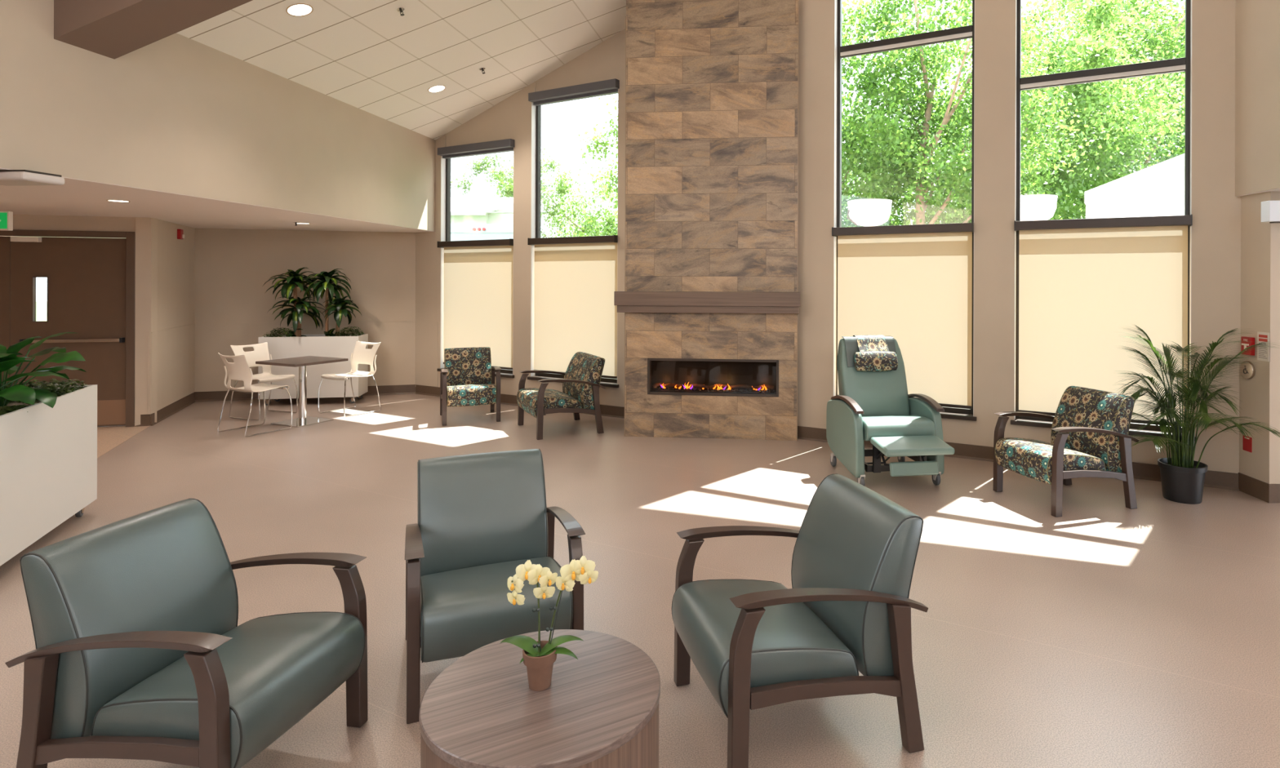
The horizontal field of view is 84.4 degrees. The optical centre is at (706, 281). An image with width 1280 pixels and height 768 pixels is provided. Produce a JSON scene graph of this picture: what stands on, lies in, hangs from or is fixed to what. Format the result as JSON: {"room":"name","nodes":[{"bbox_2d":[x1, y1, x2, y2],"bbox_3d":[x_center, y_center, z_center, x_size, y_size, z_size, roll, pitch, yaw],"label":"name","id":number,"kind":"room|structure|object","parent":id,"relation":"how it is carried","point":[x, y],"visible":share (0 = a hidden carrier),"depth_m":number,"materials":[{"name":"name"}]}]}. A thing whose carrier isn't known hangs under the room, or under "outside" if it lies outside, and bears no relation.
{"room":"care facility lounge","nodes":[
{"label":"care facility lounge","id":0,"kind":"room"},
{"bbox_2d":[13,214,157,422],"bbox_3d":[-8.513,0.423,7.686,4.200,2.500,0.150,0,0,-15],"label":"wall","id":1,"kind":"structure","parent":0,"point":[20,222],"depth_m":8.07,"materials":[{"name":"paint"}]},
{"bbox_2d":[0,229,135,427],"bbox_3d":[-7.779,0.550,7.847,2.400,2.250,0.170,0,0,-15],"label":"door","id":2,"kind":"structure","parent":1,"relation":"in","point":[91,275],"depth_m":8.00,"materials":[{"name":"brown paint"}]},
{"bbox_2d":[135,413,150,426],"bbox_3d":[-6.542,1.612,8.140,0.148,0.135,0.024,0,0,-15],"label":"baseboard","id":3,"kind":"structure","parent":1,"relation":"attached to","point":[144,419],"depth_m":8.15,"materials":[{"name":"plastic"}]},
{"bbox_2d":[146,332,151,414],"bbox_3d":[-6.536,1.087,8.148,0.140,0.985,0.012,0,0,-15],"label":"trim","id":4,"kind":"structure","parent":1,"relation":"attached to","point":[148,404],"depth_m":8.16,"materials":[{"name":"paint"}]},
{"bbox_2d":[134,217,195,426],"bbox_3d":[-6.877,0.428,8.957,0.150,2.500,1.764,0,0,-23],"label":"wall","id":5,"kind":"structure","parent":0,"point":[175,257],"depth_m":8.50,"materials":[{"name":"paint"}]},
{"bbox_2d":[150,391,195,426],"bbox_3d":[-6.800,1.611,8.988,0.026,0.135,1.779,0,0,-23],"label":"baseboard","id":6,"kind":"structure","parent":5,"relation":"attached to","point":[170,410],"depth_m":8.88,"materials":[{"name":"plastic"}]},
{"bbox_2d":[151,323,195,413],"bbox_3d":[-6.806,1.085,8.990,0.010,0.988,1.760,0,0,-23],"label":"wall panel","id":7,"kind":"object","parent":5,"relation":"attached to","point":[175,361],"depth_m":8.96,"materials":[{"name":"paint"}]},
{"bbox_2d":[177,229,184,239],"bbox_3d":[-6.830,-0.611,9.122,0.058,0.130,0.116,0,0,-23],"label":"fire alarm strobe","id":8,"kind":"object","parent":5,"relation":"attached to","point":[180,235],"visible":1,"depth_m":9.08,"materials":[{"name":"red paint"}]},
{"bbox_2d":[0,0,435,231],"bbox_3d":[-5.022,-1.428,1.263,0.202,1.376,18.700,0,0,6],"label":"wall","id":9,"kind":"structure","parent":0,"point":[175,113],"depth_m":6.10,"materials":[{"name":"paint"}]},
{"bbox_2d":[53,0,252,58],"bbox_3d":[-1.827,-2.801,4.849,5.430,2.238,0.450,0,0,6],"label":"beam","id":10,"kind":"structure","parent":9,"relation":"attached to","point":[111,28],"depth_m":5.01,"materials":[{"name":"brown paint"}]},
{"bbox_2d":[0,168,435,232],"bbox_3d":[-7.505,-0.746,1.000,6.986,0.004,20.000,0,0,0],"label":"ceiling","id":11,"kind":"structure","parent":0,"point":[75,197],"depth_m":7.19,"materials":[{"name":"beige paint"}]},
{"bbox_2d":[0,211,13,231],"bbox_3d":[-6.741,-0.611,6.598,0.360,0.261,0.054,0,0,-8],"label":"exit sign","id":12,"kind":"object","parent":11,"relation":"hanging from","point":[6,217],"visible":1,"depth_m":6.60,"materials":[{"name":"green plastic"}]},
{"bbox_2d":[0,169,64,186],"bbox_3d":[-4.685,-0.700,4.756,0.455,0.070,0.280,0,0,5],"label":"light fixture","id":13,"kind":"object","parent":11,"relation":"attached to","point":[7,177],"depth_m":4.69,"materials":[{"name":"beige"}]},
{"bbox_2d":[106,200,130,202],"bbox_3d":[-5.385,-0.735,6.428,0.168,0.004,0.168,0,0,0],"label":"recessed light","id":14,"kind":"object","parent":11,"relation":"in","point":[118,201],"visible":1,"depth_m":6.44,"materials":[{"name":"beige"}]},
{"bbox_2d":[194,228,415,323],"bbox_3d":[-5.774,0.432,10.256,2.890,2.500,0.150,0,0,-15],"label":"wall","id":15,"kind":"structure","parent":0,"point":[233,266],"depth_m":10.14,"materials":[{"name":"paint"}]},
{"bbox_2d":[194,320,415,391],"bbox_3d":[-5.758,1.088,10.178,2.885,0.988,0.010,0,0,-15],"label":"wall panel","id":16,"kind":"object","parent":15,"relation":"attached to","point":[395,353],"depth_m":10.10,"materials":[{"name":"paint"}]},
{"bbox_2d":[195,384,415,401],"bbox_3d":[-5.765,1.614,10.170,2.890,0.135,0.028,0,0,-15],"label":"baseboard","id":17,"kind":"structure","parent":15,"relation":"attached to","point":[211,396],"depth_m":9.97,"materials":[{"name":"plastic"}]},
{"bbox_2d":[176,0,626,140],"bbox_3d":[-2.220,-3.100,0.941,5.430,2.046,18.620,0,0,6],"label":"ceiling","id":18,"kind":"structure","parent":0,"point":[363,55],"depth_m":7.58,"materials":[{"name":"tile"}]},
{"bbox_2d":[285,3,313,16],"bbox_3d":[-3.560,-2.372,6.141,0.202,0.072,0.212,0,0,11],"label":"recessed light","id":19,"kind":"object","parent":18,"relation":"in","point":[299,9],"visible":1,"depth_m":6.14,"materials":[{"name":"beige"}]},
{"bbox_2d":[396,7,404,16],"bbox_3d":[-2.902,-2.553,6.654,0.067,0.072,0.069,0,0,-20],"label":"sprinkler","id":20,"kind":"object","parent":18,"relation":"attached to","point":[400,9],"visible":1,"depth_m":6.65,"materials":[{"name":"silver metal"}]},
{"bbox_2d":[427,84,445,93],"bbox_3d":[-3.322,-2.367,8.640,0.202,0.072,0.212,0,0,11],"label":"recessed light","id":21,"kind":"object","parent":18,"relation":"in","point":[434,89],"visible":1,"depth_m":8.64,"materials":[{"name":"beige"}]},
{"bbox_2d":[0,393,1279,767],"bbox_3d":[-0.725,1.756,3.500,21.439,0.123,25.000,0,0,0],"label":"floor","id":22,"kind":"structure","parent":0,"point":[1104,633],"depth_m":4.08,"materials":[{"name":"plastic"}]},
{"bbox_2d":[0,384,97,566],"bbox_3d":[-4.390,1.221,4.378,0.460,0.929,1.460,0,0,-23],"label":"planter box","id":23,"kind":"object","parent":22,"relation":"on","point":[48,455],"visible":0.98,"depth_m":4.40,"materials":[{"name":"white laminate"}]},
{"bbox_2d":[0,402,30,415],"bbox_3d":[-4.184,0.782,4.192,0.238,0.088,0.414,0,0,-23],"label":"plant","id":24,"kind":"object","parent":23,"relation":"in","point":[6,409],"visible":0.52,"depth_m":4.20,"materials":[{"name":"green plant"}]},
{"bbox_2d":[1,392,66,410],"bbox_3d":[-4.391,0.801,4.377,0.436,0.028,1.420,0,0,-23],"label":"pebbles","id":25,"kind":"object","parent":23,"relation":"on","point":[10,404],"visible":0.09,"depth_m":4.56,"materials":[{"name":"grey gravel"}]},
{"bbox_2d":[0,352,69,404],"bbox_3d":[-4.289,0.578,4.022,0.910,0.494,1.001,0,0,-13],"label":"philodendron","id":26,"kind":"object","parent":23,"relation":"in","point":[23,393],"visible":0.96,"depth_m":4.13,"materials":[{"name":"green plant"}]},
{"bbox_2d":[0,332,86,408],"bbox_3d":[-4.486,0.582,4.451,1.103,0.484,0.903,0,0,35],"label":"philodendron","id":27,"kind":"object","parent":23,"relation":"in","point":[46,397],"visible":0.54,"depth_m":4.44,"materials":[{"name":"green plant"}]},
{"bbox_2d":[1,378,88,403],"bbox_3d":[-4.571,0.746,4.797,0.457,0.148,0.524,0,0,-23],"label":"plant","id":28,"kind":"object","parent":23,"relation":"in","point":[52,386],"visible":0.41,"depth_m":4.80,"materials":[{"name":"green plant"}]},
{"bbox_2d":[4,498,368,767],"bbox_3d":[-1.734,1.274,2.436,0.823,0.840,0.704,0,0,10],"label":"armchair","id":29,"kind":"object","parent":22,"relation":"on","point":[141,651],"visible":1,"depth_m":2.26,"materials":[{"name":"teal leather"}]},
{"bbox_2d":[217,352,292,436],"bbox_3d":[-5.103,1.237,7.903,0.526,0.892,0.575,0,0,27],"label":"cafe chair","id":30,"kind":"object","parent":22,"relation":"on","point":[239,370],"visible":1,"depth_m":7.73,"materials":[{"name":"beige plastic"}]},
{"bbox_2d":[228,342,297,420],"bbox_3d":[-5.573,1.235,8.810,0.575,0.892,0.526,0,0,20],"label":"cafe chair","id":31,"kind":"object","parent":22,"relation":"on","point":[260,353],"visible":0.75,"depth_m":8.92,"materials":[{"name":"beige plastic"}]},
{"bbox_2d":[255,355,348,427],"bbox_3d":[-4.834,1.312,8.400,0.690,0.745,0.690,0,0,24],"label":"cafe table","id":32,"kind":"object","parent":22,"relation":"on","point":[302,362],"visible":1,"depth_m":8.36,"materials":[{"name":"metal"}]},
{"bbox_2d":[257,333,368,405],"bbox_3d":[-5.454,1.218,9.775,1.250,0.929,0.460,0,0,-11],"label":"planter box","id":33,"kind":"object","parent":22,"relation":"on","point":[319,344],"visible":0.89,"depth_m":9.57,"materials":[{"name":"white laminate"}]},
{"bbox_2d":[262,327,293,337],"bbox_3d":[-5.861,0.722,9.681,0.367,0.184,0.438,0,0,-11],"label":"plant","id":34,"kind":"object","parent":33,"relation":"in","point":[279,331],"visible":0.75,"depth_m":9.63,"materials":[{"name":"green plant"}]},
{"bbox_2d":[262,267,324,337],"bbox_3d":[-5.688,0.363,9.752,0.751,1.111,0.755,0,0,0],"label":"dracaena","id":35,"kind":"object","parent":33,"relation":"in","point":[295,278],"visible":0.85,"depth_m":9.65,"materials":[{"name":"plant"}]},
{"bbox_2d":[297,268,362,336],"bbox_3d":[-5.277,0.373,9.791,0.800,1.105,0.596,0,0,8],"label":"dracaena","id":36,"kind":"object","parent":33,"relation":"in","point":[326,283],"visible":0.9,"depth_m":9.74,"materials":[{"name":"plant"}]},
{"bbox_2d":[333,326,364,336],"bbox_3d":[-5.014,0.728,9.854,0.358,0.187,0.470,0,0,-11],"label":"plant","id":37,"kind":"object","parent":33,"relation":"in","point":[355,331],"visible":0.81,"depth_m":9.84,"materials":[{"name":"green plant"}]},
{"bbox_2d":[318,340,381,417],"bbox_3d":[-4.580,1.238,9.057,0.526,0.892,0.575,0,0,28],"label":"cafe chair","id":38,"kind":"object","parent":22,"relation":"on","point":[360,355],"visible":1,"depth_m":9.19,"materials":[{"name":"beige plastic"}]},
{"bbox_2d":[440,346,501,426],"bbox_3d":[-2.939,1.271,8.690,0.683,0.840,0.823,0,0,-23],"label":"armchair","id":39,"kind":"object","parent":22,"relation":"on","point":[467,378],"visible":1,"depth_m":8.79,"materials":[{"name":"fabric"}]},
{"bbox_2d":[404,448,585,724],"bbox_3d":[-0.979,1.277,3.169,0.712,0.840,0.823,0,0,-23],"label":"armchair","id":40,"kind":"object","parent":22,"relation":"on","point":[481,517],"visible":0.86,"depth_m":3.21,"materials":[{"name":"teal leather"}]},
{"bbox_2d":[419,629,660,767],"bbox_3d":[-0.502,1.473,2.165,0.714,0.450,0.714,0,0,0],"label":"coffee table","id":41,"kind":"object","parent":22,"relation":"on","point":[599,709],"visible":0.96,"depth_m":2.05,"materials":[{"name":"brown wood"}]},
{"bbox_2d":[500,555,598,691],"bbox_3d":[-0.498,1.046,2.176,0.324,0.404,0.116,0,0,0],"label":"potted orchid","id":42,"kind":"object","parent":41,"relation":"on","point":[540,656],"visible":1,"depth_m":2.15,"materials":[{"name":"plant"}]},
{"bbox_2d":[516,351,605,439],"bbox_3d":[-1.689,1.275,8.069,0.823,0.840,0.919,0,0,-28],"label":"armchair","id":43,"kind":"object","parent":22,"relation":"on","point":[581,380],"visible":1,"depth_m":7.83,"materials":[{"name":"fabric"}]},
{"bbox_2d":[624,0,799,440],"bbox_3d":[0.086,-1.073,8.049,1.881,5.547,0.912,0,0,6],"label":"chimney","id":44,"kind":"object","parent":22,"relation":"on","point":[712,86],"visible":0.87,"depth_m":7.59,"materials":[{"name":"stone"}]},
{"bbox_2d":[613,291,800,313],"bbox_3d":[-0.002,0.225,7.531,1.990,0.226,0.141,0,0,6],"label":"mantel shelf","id":45,"kind":"object","parent":44,"relation":"attached to","point":[701,302],"visible":1,"depth_m":7.47,"materials":[{"name":"laminate"}]},
{"bbox_2d":[647,358,778,396],"bbox_3d":[0.070,1.038,7.689,1.424,0.395,0.212,0,0,6],"label":"electric fireplace","id":46,"kind":"object","parent":44,"relation":"in","point":[665,376],"visible":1,"depth_m":7.73,"materials":[{"name":"black glass"}]},
{"bbox_2d":[671,473,928,767],"bbox_3d":[0.327,1.281,2.772,0.823,0.840,0.734,0,0,-18],"label":"armchair","id":47,"kind":"object","parent":22,"relation":"on","point":[754,644],"visible":1,"depth_m":2.56,"materials":[{"name":"teal leather"}]},
{"bbox_2d":[826,334,955,485],"bbox_3d":[1.571,1.101,6.003,0.777,1.206,1.159,0,0,-9],"label":"recliner","id":48,"kind":"object","parent":22,"relation":"on","point":[873,403],"visible":0.98,"depth_m":6.10,"materials":[{"name":"green leather"}]},
{"bbox_2d":[853,351,897,371],"bbox_3d":[1.523,0.720,6.324,0.390,0.176,0.087,0,0,-9],"label":"pillow","id":49,"kind":"object","parent":48,"relation":"on","point":[864,361],"depth_m":6.30,"materials":[{"name":"fabric"}]},
{"bbox_2d":[992,386,1138,517],"bbox_3d":[2.792,1.289,5.507,0.823,0.840,0.706,0,0,-16],"label":"armchair","id":50,"kind":"object","parent":22,"relation":"on","point":[1090,437],"visible":1,"depth_m":5.33,"materials":[{"name":"fabric"}]},
{"bbox_2d":[1112,324,1279,504],"bbox_3d":[3.762,1.034,5.423,1.218,1.355,1.064,0,0,0],"label":"potted palm","id":51,"kind":"object","parent":22,"relation":"on","point":[1182,477],"visible":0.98,"depth_m":5.44,"materials":[{"name":"green plant"}]},
{"bbox_2d":[415,0,1240,473],"bbox_3d":[0.009,-1.107,8.249,10.170,5.614,0.162,0,0,29],"label":"wall","id":52,"kind":"structure","parent":0,"point":[1215,262],"depth_m":6.71,"materials":[{"name":"paint"}]},
{"bbox_2d":[414,320,438,386],"bbox_3d":[-4.183,1.093,10.444,0.520,0.988,0.010,0,0,29],"label":"trim","id":53,"kind":"structure","parent":52,"relation":"attached to","point":[426,333],"depth_m":10.44,"materials":[{"name":"paint"}]},
{"bbox_2d":[444,134,446,146],"bbox_3d":[-3.819,-2.039,10.245,0.024,0.198,0.020,0,0,29],"label":"conduit cover","id":54,"kind":"object","parent":52,"relation":"attached to","point":[445,135],"visible":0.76,"depth_m":10.24,"materials":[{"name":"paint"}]},
{"bbox_2d":[436,151,514,377],"bbox_3d":[-3.249,-0.286,10.006,1.490,3.208,0.185,0,0,29],"label":"window","id":55,"kind":"structure","parent":52,"relation":"in","point":[477,192],"depth_m":10.12,"materials":[{"name":"grey"}]},
{"bbox_2d":[437,238,513,369],"bbox_3d":[-3.281,0.316,9.952,1.429,1.797,0.118,0,0,29],"label":"roller shade","id":56,"kind":"object","parent":55,"relation":"attached to","point":[478,274],"visible":0.92,"depth_m":9.95,"materials":[{"name":"beige fabric"}]},
{"bbox_2d":[437,138,514,159],"bbox_3d":[-3.258,-1.869,9.940,1.430,0.138,0.155,0,0,29],"label":"shade valance","id":57,"kind":"object","parent":52,"relation":"attached to","point":[502,145],"visible":1,"depth_m":9.87,"materials":[{"name":"grey"}]},
{"bbox_2d":[415,384,624,418],"bbox_3d":[-2.563,1.624,9.548,4.115,0.135,0.024,0,0,29],"label":"baseboard","id":58,"kind":"structure","parent":52,"relation":"attached to","point":[606,411],"depth_m":9.61,"materials":[{"name":"plastic"}]},
{"bbox_2d":[533,82,535,92],"bbox_3d":[-2.314,-2.587,9.421,0.024,0.148,0.020,0,0,29],"label":"conduit cover","id":59,"kind":"object","parent":52,"relation":"attached to","point":[534,83],"visible":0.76,"depth_m":9.42,"materials":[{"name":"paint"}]},
{"bbox_2d":[527,101,618,387],"bbox_3d":[-1.713,-0.571,9.166,1.490,3.788,0.185,0,0,29],"label":"window","id":60,"kind":"structure","parent":52,"relation":"in","point":[548,121],"depth_m":9.48,"materials":[{"name":"grey"}]},
{"bbox_2d":[527,235,617,378],"bbox_3d":[-1.747,0.321,9.111,1.429,1.797,0.118,0,0,29],"label":"roller shade","id":61,"kind":"object","parent":60,"relation":"attached to","point":[575,277],"visible":0.78,"depth_m":9.13,"materials":[{"name":"beige fabric"}]},
{"bbox_2d":[528,78,619,106],"bbox_3d":[-1.721,-2.441,9.099,1.430,0.141,0.155,0,0,29],"label":"shade valance","id":62,"kind":"object","parent":52,"relation":"attached to","point":[611,86],"visible":1,"depth_m":9.03,"materials":[{"name":"grey metal"}]},
{"bbox_2d":[833,0,977,421],"bbox_3d":[1.988,-1.170,7.145,1.460,5.008,0.195,0,0,29],"label":"window","id":63,"kind":"structure","parent":52,"relation":"in","point":[965,32],"depth_m":7.35,"materials":[{"name":"grey"}]},
{"bbox_2d":[831,222,973,408],"bbox_3d":[1.950,0.333,7.086,1.399,1.797,0.118,0,0,29],"label":"roller shade","id":64,"kind":"object","parent":63,"relation":"attached to","point":[912,285],"visible":0.84,"depth_m":7.03,"materials":[{"name":"beige fabric"}]},
{"bbox_2d":[797,426,1239,490],"bbox_3d":[2.662,1.641,6.686,3.920,0.135,0.027,0,0,29],"label":"baseboard","id":65,"kind":"structure","parent":52,"relation":"attached to","point":[1214,479],"depth_m":6.66,"materials":[{"name":"plastic"}]},
{"bbox_2d":[1010,0,1195,441],"bbox_3d":[3.517,-0.892,6.307,1.430,4.462,0.195,0,0,29],"label":"window","id":66,"kind":"structure","parent":52,"relation":"in","point":[1179,64],"depth_m":6.31,"materials":[{"name":"grey"}]},
{"bbox_2d":[1013,214,1192,426],"bbox_3d":[3.481,0.338,6.248,1.369,1.797,0.118,0,0,29],"label":"roller shade","id":67,"kind":"object","parent":66,"relation":"attached to","point":[1082,281],"visible":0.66,"depth_m":6.27,"materials":[{"name":"beige fabric"}]},
{"bbox_2d":[1157,457,1208,504],"bbox_3d":[3.735,1.569,5.520,0.328,0.285,0.328,0,0,0],"label":"pot","id":68,"kind":"object","parent":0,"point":[1182,482],"depth_m":5.42,"materials":[{"name":"black plastic"}]},
{"bbox_2d":[1235,0,1279,195],"bbox_3d":[3.709,-1.796,-1.475,0.181,2.185,15.000,0,0,6],"label":"wall","id":69,"kind":"structure","parent":0,"point":[1257,22],"depth_m":5.52,"materials":[{"name":"paint"}]},
{"bbox_2d":[1235,187,1279,196],"bbox_3d":[6.185,-0.693,-1.550,6.634,0.004,14.900,0,0,0],"label":"ceiling","id":70,"kind":"structure","parent":0,"point":[1275,189],"depth_m":5.47,"materials":[{"name":"beige paint"}]},
{"bbox_2d":[1261,200,1279,222],"bbox_3d":[4.502,-0.567,5.259,0.620,0.258,0.090,0,0,3],"label":"sign","id":71,"kind":"object","parent":70,"relation":"hanging from","point":[1270,210],"visible":1,"depth_m":5.23,"materials":[{"name":"white plastic"}]},
{"bbox_2d":[1240,191,1279,484],"bbox_3d":[6.931,0.497,5.821,5.135,2.450,0.759,0,0,0],"label":"wall","id":72,"kind":"structure","parent":0,"point":[1260,241],"depth_m":5.52,"materials":[{"name":"paint"}]},
{"bbox_2d":[1242,435,1252,452],"bbox_3d":[4.362,1.312,5.670,0.010,0.120,0.096,0,0,2],"label":"wall plate","id":73,"kind":"object","parent":72,"relation":"attached to","point":[1246,442],"visible":0.98,"depth_m":5.66,"materials":[{"name":"red paint"}]},
{"bbox_2d":[1240,360,1255,379],"bbox_3d":[4.353,0.714,5.662,0.032,0.148,0.148,0,0,3],"label":"button","id":74,"kind":"object","parent":72,"relation":"attached to","point":[1248,373],"visible":0.95,"depth_m":5.64,"materials":[{"name":"silver metal"}]},
{"bbox_2d":[1240,336,1254,355],"bbox_3d":[4.348,0.520,5.649,0.042,0.144,0.110,0,0,3],"label":"station","id":75,"kind":"object","parent":72,"relation":"attached to","point":[1251,340],"visible":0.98,"depth_m":5.63,"materials":[{"name":"red paint"}]},
{"bbox_2d":[1239,358,1271,484],"bbox_3d":[4.367,1.099,5.599,0.012,0.950,0.325,0,0,2],"label":"wall panel","id":76,"kind":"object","parent":72,"relation":"attached to","point":[1255,397],"depth_m":5.56,"materials":[{"name":"paint"}]},
{"bbox_2d":[1238,472,1279,502],"bbox_3d":[6.919,1.649,5.595,5.151,0.145,0.335,0,0,0],"label":"baseboard","id":77,"kind":"structure","parent":72,"relation":"attached to","point":[1268,493],"depth_m":5.53,"materials":[{"name":"plastic"}]},
{"bbox_2d":[1257,331,1269,361],"bbox_3d":[4.362,0.514,5.506,0.005,0.230,0.124,0,0,2],"label":"notice","id":78,"kind":"object","parent":72,"relation":"attached to","point":[1264,355],"visible":0.92,"depth_m":5.50,"materials":[{"name":"beige paper"}]},
{"label":"outside","id":79,"kind":"structure","parent":0,"visible":0},
{"bbox_2d":[35,301,47,320],"bbox_3d":[9.993,2.132,47.500,140.000,0.200,85.000,0,0,0],"label":"ground","id":80,"kind":"structure","parent":79,"point":[41,306],"depth_m":44.83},
{"bbox_2d":[545,227,551,237],"bbox_3d":[-7.500,0.086,23.163,4.200,3.780,2.475,0,0,0],"label":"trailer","id":81,"kind":"object","parent":80,"relation":"on","point":[548,230],"visible":0.02,"depth_m":23.87,"materials":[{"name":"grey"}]},
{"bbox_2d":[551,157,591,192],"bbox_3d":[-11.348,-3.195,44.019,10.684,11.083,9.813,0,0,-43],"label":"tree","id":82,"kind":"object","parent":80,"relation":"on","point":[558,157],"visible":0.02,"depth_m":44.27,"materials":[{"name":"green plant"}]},
{"bbox_2d":[545,160,617,237],"bbox_3d":[-3.362,-0.538,20.185,4.156,5.845,4.525,0,0,-4],"label":"tree","id":83,"kind":"object","parent":80,"relation":"on","point":[562,188],"visible":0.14,"depth_m":19.84,"materials":[{"name":"green plant"}]},
{"bbox_2d":[546,181,617,237],"bbox_3d":[-13.145,-1.667,37.690,18.500,7.250,8.620,0,0,0],"label":"house","id":84,"kind":"structure","parent":80,"relation":"on","point":[578,193],"depth_m":34.30,"materials":[{"name":"white"}]},
{"bbox_2d":[558,94,617,236],"bbox_3d":[-0.392,-1.770,15.789,5.782,8.163,5.310,0,0,40],"label":"tree","id":85,"kind":"object","parent":80,"relation":"on","point":[610,188],"visible":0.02,"depth_m":15.14,"materials":[{"name":"green plant"}]},
{"bbox_2d":[846,199,892,226],"bbox_3d":[2.069,0.516,9.000,0.584,3.082,0.563,0,0,0],"label":"bowl","id":86,"kind":"object","parent":80,"relation":"on","point":[862,212],"visible":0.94,"depth_m":8.79,"materials":[{"name":"white ceramic"}]},
{"bbox_2d":[841,4,898,226],"bbox_3d":[2.228,-2.120,16.218,5.152,8.853,5.041,0,0,-24],"label":"tree","id":87,"kind":"object","parent":80,"relation":"on","point":[844,140],"visible":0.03,"depth_m":16.03,"materials":[{"name":"green plant"}]},
{"bbox_2d":[841,106,971,226],"bbox_3d":[5.499,-0.664,19.752,6.898,8.544,7.050,0,0,20],"label":"tree","id":88,"kind":"object","parent":80,"relation":"on","point":[908,218],"visible":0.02,"depth_m":18.78,"materials":[{"name":"green plant"}]},
{"bbox_2d":[841,0,1124,227],"bbox_3d":[4.398,-2.218,13.560,5.306,9.109,5.423,0,0,-31],"label":"tree","id":89,"kind":"object","parent":80,"relation":"on","point":[898,143],"visible":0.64,"depth_m":13.00,"materials":[{"name":"green plant"}]},
{"bbox_2d":[912,140,1097,221],"bbox_3d":[9.242,-0.852,22.804,7.050,8.544,6.898,0,0,19],"label":"tree","id":90,"kind":"object","parent":80,"relation":"on","point":[940,140],"visible":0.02,"depth_m":21.51,"materials":[{"name":"green plant"}]},
{"bbox_2d":[873,0,1184,225],"bbox_3d":[8.390,-2.738,17.575,7.541,10.271,6.927,0,0,-37],"label":"tree","id":91,"kind":"object","parent":80,"relation":"on","point":[1088,96],"visible":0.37,"depth_m":16.36,"materials":[{"name":"green plant"}]},
{"bbox_2d":[1020,194,1057,221],"bbox_3d":[3.880,0.528,8.400,0.558,3.069,0.538,0,0,0],"label":"bowl","id":92,"kind":"object","parent":80,"relation":"on","point":[1035,206],"visible":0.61,"depth_m":8.19,"materials":[{"name":"white ceramic"}]},
{"bbox_2d":[961,0,1185,220],"bbox_3d":[11.641,-3.537,21.251,8.081,12.052,8.798,0,0,15],"label":"tree","id":93,"kind":"object","parent":80,"relation":"on","point":[1143,24],"visible":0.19,"depth_m":20.19,"materials":[{"name":"green plant"}]},
{"bbox_2d":[1021,0,1185,218],"bbox_3d":[14.731,-5.159,25.727,9.551,15.516,9.761,0,0,6],"label":"tree","id":94,"kind":"object","parent":80,"relation":"on","point":[1180,144],"visible":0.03,"depth_m":24.42,"materials":[{"name":"green plant"}]},
{"bbox_2d":[1084,153,1184,218],"bbox_3d":[10.005,-0.752,13.076,5.120,5.566,3.530,0,0,31],"label":"shed","id":95,"kind":"object","parent":80,"relation":"on","point":[1157,189],"visible":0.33,"depth_m":12.49,"materials":[{"name":"white"}]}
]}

